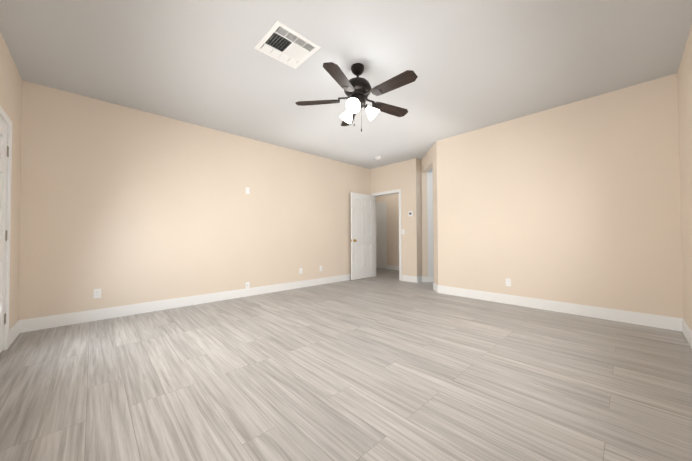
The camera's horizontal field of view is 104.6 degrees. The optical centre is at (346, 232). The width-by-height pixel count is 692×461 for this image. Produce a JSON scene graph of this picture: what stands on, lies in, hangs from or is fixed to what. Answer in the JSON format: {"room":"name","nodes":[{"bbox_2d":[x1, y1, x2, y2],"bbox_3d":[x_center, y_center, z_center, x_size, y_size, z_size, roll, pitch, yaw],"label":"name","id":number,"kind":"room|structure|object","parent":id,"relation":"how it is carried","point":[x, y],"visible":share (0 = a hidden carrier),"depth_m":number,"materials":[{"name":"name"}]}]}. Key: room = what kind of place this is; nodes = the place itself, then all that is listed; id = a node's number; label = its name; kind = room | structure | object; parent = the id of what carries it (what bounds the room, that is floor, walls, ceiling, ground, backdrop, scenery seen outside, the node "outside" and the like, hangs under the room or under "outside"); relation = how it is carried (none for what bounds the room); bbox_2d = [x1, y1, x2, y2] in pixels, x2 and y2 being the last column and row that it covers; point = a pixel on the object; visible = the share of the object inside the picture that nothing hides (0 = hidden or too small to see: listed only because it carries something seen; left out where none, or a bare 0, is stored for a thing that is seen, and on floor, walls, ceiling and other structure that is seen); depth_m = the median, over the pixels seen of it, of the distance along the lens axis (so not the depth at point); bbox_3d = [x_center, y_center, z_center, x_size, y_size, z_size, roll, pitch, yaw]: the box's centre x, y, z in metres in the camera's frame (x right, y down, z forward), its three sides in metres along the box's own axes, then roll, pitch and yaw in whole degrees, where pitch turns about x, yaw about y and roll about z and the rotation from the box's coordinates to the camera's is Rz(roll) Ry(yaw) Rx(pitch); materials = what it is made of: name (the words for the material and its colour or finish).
{"room":"empty bedroom","nodes":[
{"label":"empty bedroom","id":0,"kind":"room"},
{"bbox_2d":[0,32,21,329],"bbox_3d":[-1.885,-0.328,1.070,0.120,2.740,5.150,1,-1,-43],"label":"wall","id":1,"kind":"structure","parent":0,"point":[10,91],"depth_m":2.66,"materials":[{"name":"beige paint"}]},
{"bbox_2d":[0,118,8,352],"bbox_3d":[-2.850,0.039,2.146,0.050,2.030,0.786,1,-1,-43],"label":"closet door","id":2,"kind":"structure","parent":1,"relation":"in","point":[4,151],"depth_m":2.36,"materials":[{"name":"wood"}]},
{"bbox_2d":[0,105,11,350],"bbox_3d":[-2.872,0.012,2.118,0.136,2.107,0.914,1,-1,-43],"label":"door frame","id":3,"kind":"structure","parent":1,"relation":"attached to","point":[5,118],"depth_m":2.45,"materials":[{"name":"white wood"}]},
{"bbox_2d":[9,320,20,345],"bbox_3d":[-3.323,1.010,2.668,0.013,0.136,0.510,1,-1,-43],"label":"baseboard","id":4,"kind":"structure","parent":1,"relation":"attached to","point":[15,330],"depth_m":2.68,"materials":[{"name":"white wood"}]},
{"bbox_2d":[18,80,370,319],"bbox_3d":[-1.541,-0.264,4.863,5.840,2.740,0.120,1,-1,-43],"label":"wall","id":5,"kind":"structure","parent":0,"point":[120,205],"depth_m":3.73,"materials":[{"name":"beige paint"}]},
{"bbox_2d":[93,288,100,298],"bbox_3d":[-3.073,0.757,3.298,0.070,0.115,0.009,1,-1,-43],"label":"electrical outlet","id":6,"kind":"object","parent":5,"relation":"attached to","point":[97,293],"visible":1,"depth_m":3.29,"materials":[{"name":"white plastic"}]},
{"bbox_2d":[21,274,350,332],"bbox_3d":[-1.444,1.038,4.833,5.720,0.136,0.013,1,-1,-43],"label":"baseboard","id":7,"kind":"structure","parent":5,"relation":"attached to","point":[46,322],"depth_m":3.69,"materials":[{"name":"white wood"}]},
{"bbox_2d":[245,282,249,288],"bbox_3d":[-1.699,0.918,4.594,0.070,0.115,0.014,1,-1,-43],"label":"outlet","id":8,"kind":"object","parent":5,"relation":"attached to","point":[247,284],"visible":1,"depth_m":4.59,"materials":[{"name":"white plastic"}]},
{"bbox_2d":[0,268,691,460],"bbox_3d":[0.155,1.137,4.221,7.600,0.100,7.100,1,-1,-43],"label":"floor","id":9,"kind":"structure","parent":0,"point":[383,364],"depth_m":1.84,"materials":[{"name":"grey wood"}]},
{"bbox_2d":[0,0,691,168],"bbox_3d":[0.140,-1.713,4.270,7.600,0.120,7.100,1,-1,-43],"label":"ceiling","id":10,"kind":"structure","parent":0,"point":[473,65],"depth_m":2.59,"materials":[{"name":"paint"}]},
{"bbox_2d":[254,20,320,68],"bbox_3d":[-0.534,-1.674,2.432,0.440,0.019,0.427,1,-1,-43],"label":"ceiling vent","id":11,"kind":"object","parent":10,"relation":"in","point":[285,44],"visible":1,"depth_m":2.41,"materials":[{"name":"white metal"}]},
{"bbox_2d":[295,62,417,131],"bbox_3d":[0.150,-1.349,2.695,1.243,0.663,1.209,1,-1,-43],"label":"ceiling fan","id":12,"kind":"object","parent":10,"relation":"hanging from","point":[358,90],"visible":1,"depth_m":2.61,"materials":[{"name":"brown wood"}]},
{"bbox_2d":[376,193,398,265],"bbox_3d":[1.533,-0.223,8.102,0.120,2.740,3.250,1,-1,-43],"label":"wall","id":13,"kind":"structure","parent":0,"point":[392,203],"depth_m":8.15,"materials":[{"name":"beige paint"}]},
{"bbox_2d":[376,204,384,268],"bbox_3d":[0.953,0.133,8.668,0.174,2.030,0.817,1,-1,-43],"label":"hall door","id":14,"kind":"structure","parent":13,"relation":"in","point":[380,235],"depth_m":8.51,"materials":[{"name":"white wood"}]},
{"bbox_2d":[376,201,386,268],"bbox_3d":[0.965,0.106,8.686,0.136,2.107,0.944,1,-1,-43],"label":"door frame","id":15,"kind":"structure","parent":13,"relation":"attached to","point":[377,203],"depth_m":8.32,"materials":[{"name":"white wood"}]},
{"bbox_2d":[387,265,398,270],"bbox_3d":[1.895,1.069,7.610,0.013,0.136,1.840,1,-1,-43],"label":"baseboard","id":16,"kind":"structure","parent":13,"relation":"attached to","point":[391,267],"depth_m":8.11,"materials":[{"name":"white wood"}]},
{"bbox_2d":[370,159,411,275],"bbox_3d":[0.418,-0.234,7.127,0.120,2.740,3.130,1,-1,-43],"label":"wall","id":17,"kind":"structure","parent":0,"point":[394,176],"depth_m":6.12,"materials":[{"name":"beige paint"}]},
{"bbox_2d":[350,192,373,279],"bbox_3d":[0.406,0.097,6.476,0.806,2.030,0.174,1,-1,-43],"label":"bedroom door","id":18,"kind":"structure","parent":17,"relation":"in","point":[362,236],"depth_m":6.44,"materials":[{"name":"white wood"}]},
{"bbox_2d":[370,189,401,280],"bbox_3d":[0.988,0.069,6.524,0.152,2.107,0.934,1,-1,-43],"label":"door frame","id":19,"kind":"structure","parent":17,"relation":"attached to","point":[375,195],"depth_m":6.30,"materials":[{"name":"white wood"}]},
{"bbox_2d":[402,275,416,281],"bbox_3d":[1.412,1.042,5.968,0.013,0.136,0.388,1,-1,-43],"label":"baseboard","id":20,"kind":"structure","parent":17,"relation":"attached to","point":[407,278],"depth_m":5.96,"materials":[{"name":"white wood"}]},
{"bbox_2d":[411,158,421,275],"bbox_3d":[2.073,-0.255,6.458,1.600,2.740,0.120,1,-1,-43],"label":"wall","id":21,"kind":"structure","parent":0,"point":[416,217],"depth_m":5.92,"materials":[{"name":"beige paint"}]},
{"bbox_2d":[421,141,437,284],"bbox_3d":[1.725,-0.271,5.444,0.120,2.740,1.250,0,-1,2],"label":"wall","id":22,"kind":"structure","parent":0,"point":[428,160],"depth_m":5.55,"materials":[{"name":"beige paint"}]},
{"bbox_2d":[427,168,433,276],"bbox_3d":[2.462,-0.274,5.495,1.350,2.740,1.090,0,-1,2],"label":"wall","id":23,"kind":"structure","parent":0,"point":[430,219],"depth_m":5.94,"materials":[{"name":"paint"}]},
{"bbox_2d":[423,277,433,281],"bbox_3d":[2.349,1.037,5.477,1.350,0.120,0.850,0,-1,2],"label":"baseboard","id":24,"kind":"structure","parent":23,"relation":"attached to","point":[428,279],"depth_m":5.91,"materials":[{"name":"white wood"}]},
{"bbox_2d":[437,73,683,318],"bbox_3d":[2.672,-0.304,3.822,0.120,2.740,2.870,1,-1,-43],"label":"wall","id":25,"kind":"structure","parent":0,"point":[578,202],"depth_m":3.45,"materials":[{"name":"beige paint"}]},
{"bbox_2d":[506,278,510,286],"bbox_3d":[2.414,0.751,3.988,0.009,0.115,0.070,1,-1,-43],"label":"electrical outlet","id":26,"kind":"object","parent":25,"relation":"attached to","point":[508,282],"visible":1,"depth_m":3.98,"materials":[{"name":"white plastic"}]},
{"bbox_2d":[437,285,680,330],"bbox_3d":[2.579,0.999,3.808,0.013,0.136,2.739,1,-1,-43],"label":"baseboard","id":27,"kind":"structure","parent":25,"relation":"attached to","point":[637,318],"depth_m":3.43,"materials":[{"name":"white wood"}]},
{"bbox_2d":[677,26,691,329],"bbox_3d":[1.732,-0.347,1.035,5.320,2.740,0.120,1,-1,-43],"label":"wall","id":28,"kind":"structure","parent":0,"point":[684,78],"depth_m":2.53,"materials":[{"name":"beige paint"}]},
{"bbox_2d":[681,318,691,347],"bbox_3d":[1.693,0.955,1.061,5.080,0.136,0.013,1,-1,-43],"label":"baseboard","id":29,"kind":"structure","parent":28,"relation":"attached to","point":[686,330],"depth_m":2.59,"materials":[{"name":"white wood"}]}
]}

